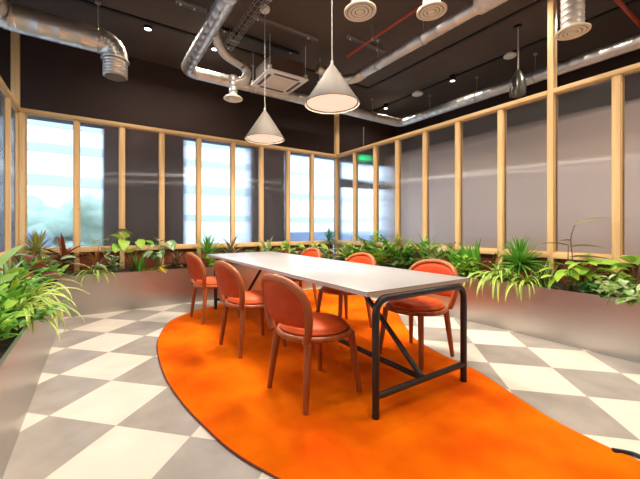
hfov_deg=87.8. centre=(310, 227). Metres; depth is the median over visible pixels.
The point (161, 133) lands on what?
post
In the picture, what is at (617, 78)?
post
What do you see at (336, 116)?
post
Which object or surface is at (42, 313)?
trailing plant
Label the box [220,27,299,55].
rail
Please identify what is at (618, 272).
plant
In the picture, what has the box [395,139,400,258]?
post
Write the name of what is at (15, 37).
post
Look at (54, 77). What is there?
wall
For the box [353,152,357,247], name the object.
post
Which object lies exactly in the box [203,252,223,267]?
plant
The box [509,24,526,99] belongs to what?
pendant
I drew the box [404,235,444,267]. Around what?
plant
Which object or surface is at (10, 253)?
leaf plant
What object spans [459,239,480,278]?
leaf plant
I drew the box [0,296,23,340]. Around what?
plant
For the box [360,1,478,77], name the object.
duct
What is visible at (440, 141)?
partition panel
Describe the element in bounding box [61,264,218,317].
planter
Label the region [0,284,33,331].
plant
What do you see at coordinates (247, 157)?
partition panel
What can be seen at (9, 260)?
post
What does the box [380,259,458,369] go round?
dining chair
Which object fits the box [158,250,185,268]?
plant
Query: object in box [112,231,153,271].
plant
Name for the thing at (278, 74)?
air conditioner
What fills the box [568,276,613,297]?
plant
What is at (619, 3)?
pipe
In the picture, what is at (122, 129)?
post
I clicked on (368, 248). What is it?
palm plant
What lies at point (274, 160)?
partition panel
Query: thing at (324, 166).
partition panel
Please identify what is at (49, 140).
partition panel
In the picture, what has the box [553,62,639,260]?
partition panel
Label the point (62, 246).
plant
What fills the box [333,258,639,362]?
planter
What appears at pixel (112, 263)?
plant
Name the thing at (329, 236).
spiky plant
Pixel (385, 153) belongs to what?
partition panel
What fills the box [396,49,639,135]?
wall
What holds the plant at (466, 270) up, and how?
on the planter at (577, 319)
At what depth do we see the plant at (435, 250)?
4.54 m
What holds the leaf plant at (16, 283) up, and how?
on the planter at (23, 357)
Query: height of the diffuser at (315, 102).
0.006 m
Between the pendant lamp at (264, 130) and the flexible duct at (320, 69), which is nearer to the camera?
the pendant lamp at (264, 130)
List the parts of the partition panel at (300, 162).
sill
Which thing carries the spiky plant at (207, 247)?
on the planter at (247, 273)
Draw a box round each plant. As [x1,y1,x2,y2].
[0,245,25,305]
[0,259,49,297]
[0,269,28,305]
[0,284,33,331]
[0,284,41,321]
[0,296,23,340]
[1,287,87,339]
[3,267,28,274]
[6,261,49,292]
[11,253,41,267]
[13,253,76,270]
[15,228,59,266]
[15,299,71,331]
[17,256,64,291]
[19,273,83,328]
[21,255,60,281]
[33,250,68,277]
[40,234,102,275]
[40,262,68,283]
[65,263,115,289]
[72,229,131,272]
[79,243,109,272]
[92,251,123,272]
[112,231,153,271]
[131,252,149,270]
[141,265,167,272]
[143,238,177,269]
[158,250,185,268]
[189,230,230,266]
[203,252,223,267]
[220,232,245,263]
[255,236,281,251]
[272,240,303,253]
[304,242,327,251]
[319,248,335,258]
[321,228,339,258]
[332,242,356,259]
[335,239,363,258]
[336,229,388,255]
[366,234,428,267]
[367,247,391,265]
[387,232,409,265]
[388,245,415,268]
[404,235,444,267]
[414,238,450,259]
[423,242,461,259]
[442,247,471,271]
[455,254,482,278]
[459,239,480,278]
[462,258,525,301]
[475,252,505,280]
[489,234,557,283]
[490,265,560,301]
[531,260,559,287]
[539,260,601,291]
[542,217,611,285]
[560,263,604,292]
[564,253,635,282]
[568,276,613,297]
[580,263,631,291]
[590,255,639,286]
[593,274,639,306]
[597,272,639,297]
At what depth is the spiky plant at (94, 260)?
4.45 m
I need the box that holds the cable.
[611,448,639,457]
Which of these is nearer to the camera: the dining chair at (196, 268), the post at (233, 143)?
the dining chair at (196, 268)
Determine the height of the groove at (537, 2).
0.026 m
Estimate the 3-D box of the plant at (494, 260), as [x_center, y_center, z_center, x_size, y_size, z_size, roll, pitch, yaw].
[2.150,0.467,3.961,0.404,0.367,0.431,0,0,-19]
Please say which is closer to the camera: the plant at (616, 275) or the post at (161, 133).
the plant at (616, 275)
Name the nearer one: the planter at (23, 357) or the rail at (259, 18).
the planter at (23, 357)
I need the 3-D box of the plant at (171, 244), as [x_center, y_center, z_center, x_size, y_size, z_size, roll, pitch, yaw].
[-2.113,0.385,4.751,0.514,0.494,0.644,0,0,-33]
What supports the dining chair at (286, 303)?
on the rug
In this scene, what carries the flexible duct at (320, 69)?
attached to the duct at (467, 12)
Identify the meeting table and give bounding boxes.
[207,251,468,419]
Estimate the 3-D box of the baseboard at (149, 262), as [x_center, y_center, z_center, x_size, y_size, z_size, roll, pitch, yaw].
[-1.615,0.700,5.600,4.940,0.800,0.018,0,0,-33]
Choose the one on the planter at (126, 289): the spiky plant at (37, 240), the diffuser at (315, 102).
the spiky plant at (37, 240)
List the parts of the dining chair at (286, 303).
leg, backrest, leg, seat, seat frame, leg, leg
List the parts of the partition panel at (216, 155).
sill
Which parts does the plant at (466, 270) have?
stem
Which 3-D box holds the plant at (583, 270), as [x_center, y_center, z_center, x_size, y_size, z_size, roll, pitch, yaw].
[2.667,0.443,3.081,0.472,0.377,0.499,0,0,-33]
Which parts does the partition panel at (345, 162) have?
sill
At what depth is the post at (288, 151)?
6.25 m
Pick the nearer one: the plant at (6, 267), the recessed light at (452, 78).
the plant at (6, 267)
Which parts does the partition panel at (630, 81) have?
sill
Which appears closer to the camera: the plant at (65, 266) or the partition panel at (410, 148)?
the plant at (65, 266)
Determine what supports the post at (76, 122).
on the floor
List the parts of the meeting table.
leg frame, leg frame, foot rail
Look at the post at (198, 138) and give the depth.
5.36 m
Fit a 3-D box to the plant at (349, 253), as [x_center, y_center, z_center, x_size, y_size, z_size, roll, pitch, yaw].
[0.734,0.417,5.803,0.634,0.426,0.542,0,0,-33]
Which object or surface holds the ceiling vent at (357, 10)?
in the ceiling
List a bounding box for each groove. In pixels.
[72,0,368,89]
[369,0,545,88]
[371,0,639,111]
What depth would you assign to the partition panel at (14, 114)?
4.09 m
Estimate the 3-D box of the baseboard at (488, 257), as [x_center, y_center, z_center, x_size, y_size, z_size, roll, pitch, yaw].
[2.272,0.700,4.356,0.018,0.800,6.063,0,0,-33]
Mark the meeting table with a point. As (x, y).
(366, 280)
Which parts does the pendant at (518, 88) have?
bulb, lamp shade, cord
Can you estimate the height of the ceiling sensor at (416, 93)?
0.060 m
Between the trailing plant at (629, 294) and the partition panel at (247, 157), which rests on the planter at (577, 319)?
the trailing plant at (629, 294)
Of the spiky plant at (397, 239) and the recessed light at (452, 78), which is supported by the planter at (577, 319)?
the spiky plant at (397, 239)
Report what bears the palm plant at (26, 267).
on the planter at (23, 357)
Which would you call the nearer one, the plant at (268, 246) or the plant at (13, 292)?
the plant at (13, 292)
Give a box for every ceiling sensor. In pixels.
[412,91,422,96]
[503,51,516,59]
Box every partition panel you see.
[0,76,19,256]
[11,101,20,256]
[19,107,335,253]
[79,120,119,251]
[125,127,159,250]
[164,133,197,248]
[201,138,231,247]
[235,143,260,246]
[263,147,286,245]
[290,151,311,244]
[314,154,335,244]
[336,91,546,257]
[337,153,352,244]
[354,147,372,245]
[376,140,394,246]
[398,132,422,248]
[426,123,454,251]
[459,110,497,253]
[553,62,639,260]
[620,69,639,263]
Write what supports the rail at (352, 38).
attached to the ceiling
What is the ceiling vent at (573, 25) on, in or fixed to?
in the ceiling
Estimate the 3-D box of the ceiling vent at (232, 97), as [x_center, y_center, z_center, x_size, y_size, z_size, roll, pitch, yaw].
[-1.048,-1.890,4.501,0.250,0.320,0.250,0,0,-33]
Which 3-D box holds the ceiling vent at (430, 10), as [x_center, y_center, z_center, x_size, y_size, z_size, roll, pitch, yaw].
[1.151,-2.390,3.159,0.276,0.700,0.276,0,0,-33]
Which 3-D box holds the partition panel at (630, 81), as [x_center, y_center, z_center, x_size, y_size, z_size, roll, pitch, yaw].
[3.101,-0.562,2.959,0.110,1.788,0.492,0,0,-33]
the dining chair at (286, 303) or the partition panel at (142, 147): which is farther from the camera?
the partition panel at (142, 147)
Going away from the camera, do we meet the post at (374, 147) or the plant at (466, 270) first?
the plant at (466, 270)
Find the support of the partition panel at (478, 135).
attached to the baseboard at (488, 257)
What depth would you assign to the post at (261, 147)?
5.95 m
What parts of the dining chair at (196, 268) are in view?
leg, backrest, leg, seat frame, seat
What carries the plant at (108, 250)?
on the planter at (126, 289)
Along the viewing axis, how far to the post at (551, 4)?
3.62 m
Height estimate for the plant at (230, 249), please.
0.579 m
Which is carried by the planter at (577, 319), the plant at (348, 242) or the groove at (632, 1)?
the plant at (348, 242)
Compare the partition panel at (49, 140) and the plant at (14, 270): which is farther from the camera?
the partition panel at (49, 140)
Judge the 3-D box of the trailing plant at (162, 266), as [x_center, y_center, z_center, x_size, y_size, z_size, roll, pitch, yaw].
[-2.172,0.588,4.623,0.346,0.117,0.236,0,0,-33]
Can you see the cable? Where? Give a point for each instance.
(616, 450)
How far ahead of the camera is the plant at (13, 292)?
2.12 m
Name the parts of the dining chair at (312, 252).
backrest, leg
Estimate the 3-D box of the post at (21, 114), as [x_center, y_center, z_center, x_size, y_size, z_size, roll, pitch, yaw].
[-3.648,-0.178,4.215,0.056,2.556,0.090,0,0,-33]
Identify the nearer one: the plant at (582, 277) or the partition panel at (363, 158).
the plant at (582, 277)
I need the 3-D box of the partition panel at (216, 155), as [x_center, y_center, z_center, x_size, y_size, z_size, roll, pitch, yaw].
[-1.577,-0.562,5.552,0.512,1.788,0.110,0,0,-33]
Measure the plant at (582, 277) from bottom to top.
0.338 m
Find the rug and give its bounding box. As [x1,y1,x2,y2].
[157,289,639,478]
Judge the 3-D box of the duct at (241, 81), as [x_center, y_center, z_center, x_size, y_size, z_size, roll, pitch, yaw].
[-1.074,-2.163,4.400,0.231,0.497,0.846,0,0,22]
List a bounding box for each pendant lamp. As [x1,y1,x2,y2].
[245,4,284,144]
[304,60,359,113]
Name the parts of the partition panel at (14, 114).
frame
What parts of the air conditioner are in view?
panel, casing, hanging rod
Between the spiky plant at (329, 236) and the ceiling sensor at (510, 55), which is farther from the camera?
the spiky plant at (329, 236)
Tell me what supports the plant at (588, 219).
on the planter at (577, 319)
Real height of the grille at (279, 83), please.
0.008 m
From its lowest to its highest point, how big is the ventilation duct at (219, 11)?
0.472 m
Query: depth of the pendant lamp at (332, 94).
2.87 m
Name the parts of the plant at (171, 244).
stem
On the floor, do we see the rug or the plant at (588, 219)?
the rug
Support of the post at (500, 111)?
on the floor
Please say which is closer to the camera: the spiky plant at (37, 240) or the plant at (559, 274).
the plant at (559, 274)
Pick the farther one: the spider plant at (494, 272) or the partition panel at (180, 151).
the partition panel at (180, 151)
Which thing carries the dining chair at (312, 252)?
on the rug
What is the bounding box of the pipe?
[346,0,639,57]
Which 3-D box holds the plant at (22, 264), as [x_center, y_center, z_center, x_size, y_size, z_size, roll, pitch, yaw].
[-2.894,0.449,3.405,0.399,0.403,0.482,0,0,-33]
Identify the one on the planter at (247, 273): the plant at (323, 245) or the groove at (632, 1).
the plant at (323, 245)
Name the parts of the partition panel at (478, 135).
sill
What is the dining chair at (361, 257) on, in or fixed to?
on the rug
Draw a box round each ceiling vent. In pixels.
[224,74,242,102]
[344,0,375,21]
[416,0,446,20]
[555,0,591,40]
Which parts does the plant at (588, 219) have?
stem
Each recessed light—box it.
[144,25,151,31]
[449,74,455,82]
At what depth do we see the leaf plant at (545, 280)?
3.41 m
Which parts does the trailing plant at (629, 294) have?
stem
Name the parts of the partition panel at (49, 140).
sill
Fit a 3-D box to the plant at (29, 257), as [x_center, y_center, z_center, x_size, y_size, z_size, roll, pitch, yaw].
[-2.615,0.450,3.127,0.399,0.364,0.320,0,0,29]
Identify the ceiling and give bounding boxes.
[7,0,639,117]
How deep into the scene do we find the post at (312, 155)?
6.54 m
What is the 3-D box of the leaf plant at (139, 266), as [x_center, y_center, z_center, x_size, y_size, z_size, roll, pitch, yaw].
[-2.379,0.494,4.596,0.135,0.312,0.251,0,0,41]
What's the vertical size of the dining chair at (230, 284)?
0.805 m
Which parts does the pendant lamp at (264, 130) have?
lamp shade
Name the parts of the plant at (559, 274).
stem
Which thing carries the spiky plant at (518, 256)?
on the planter at (577, 319)
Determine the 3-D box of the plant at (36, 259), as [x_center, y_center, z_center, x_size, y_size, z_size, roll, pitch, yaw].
[-2.711,0.461,3.295,0.468,0.392,0.454,0,0,-33]
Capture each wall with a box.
[0,27,395,255]
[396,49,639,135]
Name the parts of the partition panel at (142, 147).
sill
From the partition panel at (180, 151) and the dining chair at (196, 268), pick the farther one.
the partition panel at (180, 151)
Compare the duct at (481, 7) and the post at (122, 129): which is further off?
the post at (122, 129)
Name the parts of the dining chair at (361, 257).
leg, seat, seat frame, leg, leg, backrest, leg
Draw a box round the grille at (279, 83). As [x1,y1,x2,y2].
[264,77,293,89]
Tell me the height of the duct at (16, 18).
0.867 m
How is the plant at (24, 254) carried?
on the planter at (126, 289)
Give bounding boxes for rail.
[176,0,206,13]
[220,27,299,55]
[254,14,317,41]
[346,34,384,52]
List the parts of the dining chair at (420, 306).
leg, leg, seat, seat frame, leg, backrest, leg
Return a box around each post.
[0,97,10,270]
[11,32,19,268]
[19,112,24,260]
[74,119,78,270]
[120,126,124,268]
[159,132,163,265]
[196,137,200,258]
[232,142,234,249]
[259,146,262,251]
[285,150,289,253]
[309,154,313,247]
[334,114,338,255]
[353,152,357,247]
[373,146,378,259]
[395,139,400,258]
[423,131,425,240]
[455,121,462,269]
[498,108,505,273]
[547,0,556,282]
[613,74,622,279]
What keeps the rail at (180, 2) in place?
attached to the ceiling
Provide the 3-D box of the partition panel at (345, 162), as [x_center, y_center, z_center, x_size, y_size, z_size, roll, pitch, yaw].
[0.710,-0.562,6.664,0.110,1.788,0.531,0,0,-33]
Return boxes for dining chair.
[185,252,239,324]
[214,260,286,358]
[261,273,361,415]
[281,248,320,307]
[316,252,375,327]
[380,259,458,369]
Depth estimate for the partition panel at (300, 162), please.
6.44 m
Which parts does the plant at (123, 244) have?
stem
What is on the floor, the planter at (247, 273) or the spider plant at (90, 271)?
the planter at (247, 273)
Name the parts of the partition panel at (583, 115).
sill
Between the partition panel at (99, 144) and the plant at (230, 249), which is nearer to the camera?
the partition panel at (99, 144)
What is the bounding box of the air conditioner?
[250,46,308,94]
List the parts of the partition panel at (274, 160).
sill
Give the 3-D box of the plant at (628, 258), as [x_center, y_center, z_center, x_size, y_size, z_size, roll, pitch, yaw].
[2.810,0.434,2.903,0.425,0.395,0.562,0,0,-33]
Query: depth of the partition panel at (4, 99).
3.65 m
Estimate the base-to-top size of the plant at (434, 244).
0.459 m
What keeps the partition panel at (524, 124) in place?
attached to the baseboard at (488, 257)
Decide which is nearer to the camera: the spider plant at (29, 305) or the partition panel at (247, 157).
the spider plant at (29, 305)
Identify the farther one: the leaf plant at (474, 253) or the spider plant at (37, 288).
the leaf plant at (474, 253)
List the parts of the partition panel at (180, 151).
sill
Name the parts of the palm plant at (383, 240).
stem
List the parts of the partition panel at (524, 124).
sill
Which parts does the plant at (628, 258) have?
stem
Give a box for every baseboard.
[32,244,332,271]
[340,244,639,285]
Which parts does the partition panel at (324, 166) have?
sill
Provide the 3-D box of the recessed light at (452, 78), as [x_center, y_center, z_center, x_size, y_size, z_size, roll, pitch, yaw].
[2.541,-2.670,5.948,0.104,0.100,0.104,0,0,-33]
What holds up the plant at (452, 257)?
on the planter at (577, 319)
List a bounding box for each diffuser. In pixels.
[247,134,282,142]
[307,94,356,111]
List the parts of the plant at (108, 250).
stem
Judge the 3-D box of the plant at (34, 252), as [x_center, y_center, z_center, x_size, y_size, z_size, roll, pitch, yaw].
[-3.047,0.455,3.772,0.540,0.390,0.481,0,0,-33]
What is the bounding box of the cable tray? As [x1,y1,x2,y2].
[224,0,271,50]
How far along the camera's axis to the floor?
2.18 m
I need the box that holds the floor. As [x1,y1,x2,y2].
[2,287,639,478]
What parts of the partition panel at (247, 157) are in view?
sill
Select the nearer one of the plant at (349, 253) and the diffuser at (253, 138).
the diffuser at (253, 138)
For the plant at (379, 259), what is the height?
0.434 m
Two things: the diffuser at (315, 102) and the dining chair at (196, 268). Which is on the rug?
the dining chair at (196, 268)
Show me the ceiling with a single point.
(325, 20)
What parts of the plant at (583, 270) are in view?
stem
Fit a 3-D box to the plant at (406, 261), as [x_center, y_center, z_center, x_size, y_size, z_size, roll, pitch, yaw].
[1.333,0.439,4.825,0.412,0.386,0.423,0,0,-33]
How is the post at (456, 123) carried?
on the floor
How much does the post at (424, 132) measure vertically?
2.556 m
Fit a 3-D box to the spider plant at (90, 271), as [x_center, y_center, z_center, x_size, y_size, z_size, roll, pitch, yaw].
[-2.876,0.610,4.292,0.623,0.310,0.584,0,0,-33]
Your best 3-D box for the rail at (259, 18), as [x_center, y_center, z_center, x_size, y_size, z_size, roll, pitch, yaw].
[-0.311,-2.694,4.512,0.970,0.052,0.044,0,0,-33]
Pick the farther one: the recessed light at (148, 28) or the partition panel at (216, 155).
the partition panel at (216, 155)
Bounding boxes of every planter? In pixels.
[0,277,61,478]
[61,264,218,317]
[229,263,278,290]
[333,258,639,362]
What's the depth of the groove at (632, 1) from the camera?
5.26 m
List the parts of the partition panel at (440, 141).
sill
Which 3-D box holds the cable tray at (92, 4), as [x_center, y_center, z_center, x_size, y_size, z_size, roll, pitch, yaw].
[-1.453,-2.711,4.805,6.170,0.026,0.050,0,0,-33]
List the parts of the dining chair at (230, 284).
leg, backrest, leg, seat frame, seat, leg, leg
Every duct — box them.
[0,0,129,81]
[181,0,639,126]
[212,31,250,86]
[315,63,365,83]
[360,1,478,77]
[473,0,507,14]
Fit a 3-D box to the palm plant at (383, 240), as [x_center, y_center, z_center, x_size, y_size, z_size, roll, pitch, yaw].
[1.241,0.360,4.977,0.814,0.539,0.835,0,0,-33]
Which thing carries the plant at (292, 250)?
on the planter at (247, 273)
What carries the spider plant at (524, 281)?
on the planter at (577, 319)
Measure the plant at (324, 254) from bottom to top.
0.275 m
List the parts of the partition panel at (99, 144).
sill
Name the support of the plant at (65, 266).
on the planter at (23, 357)

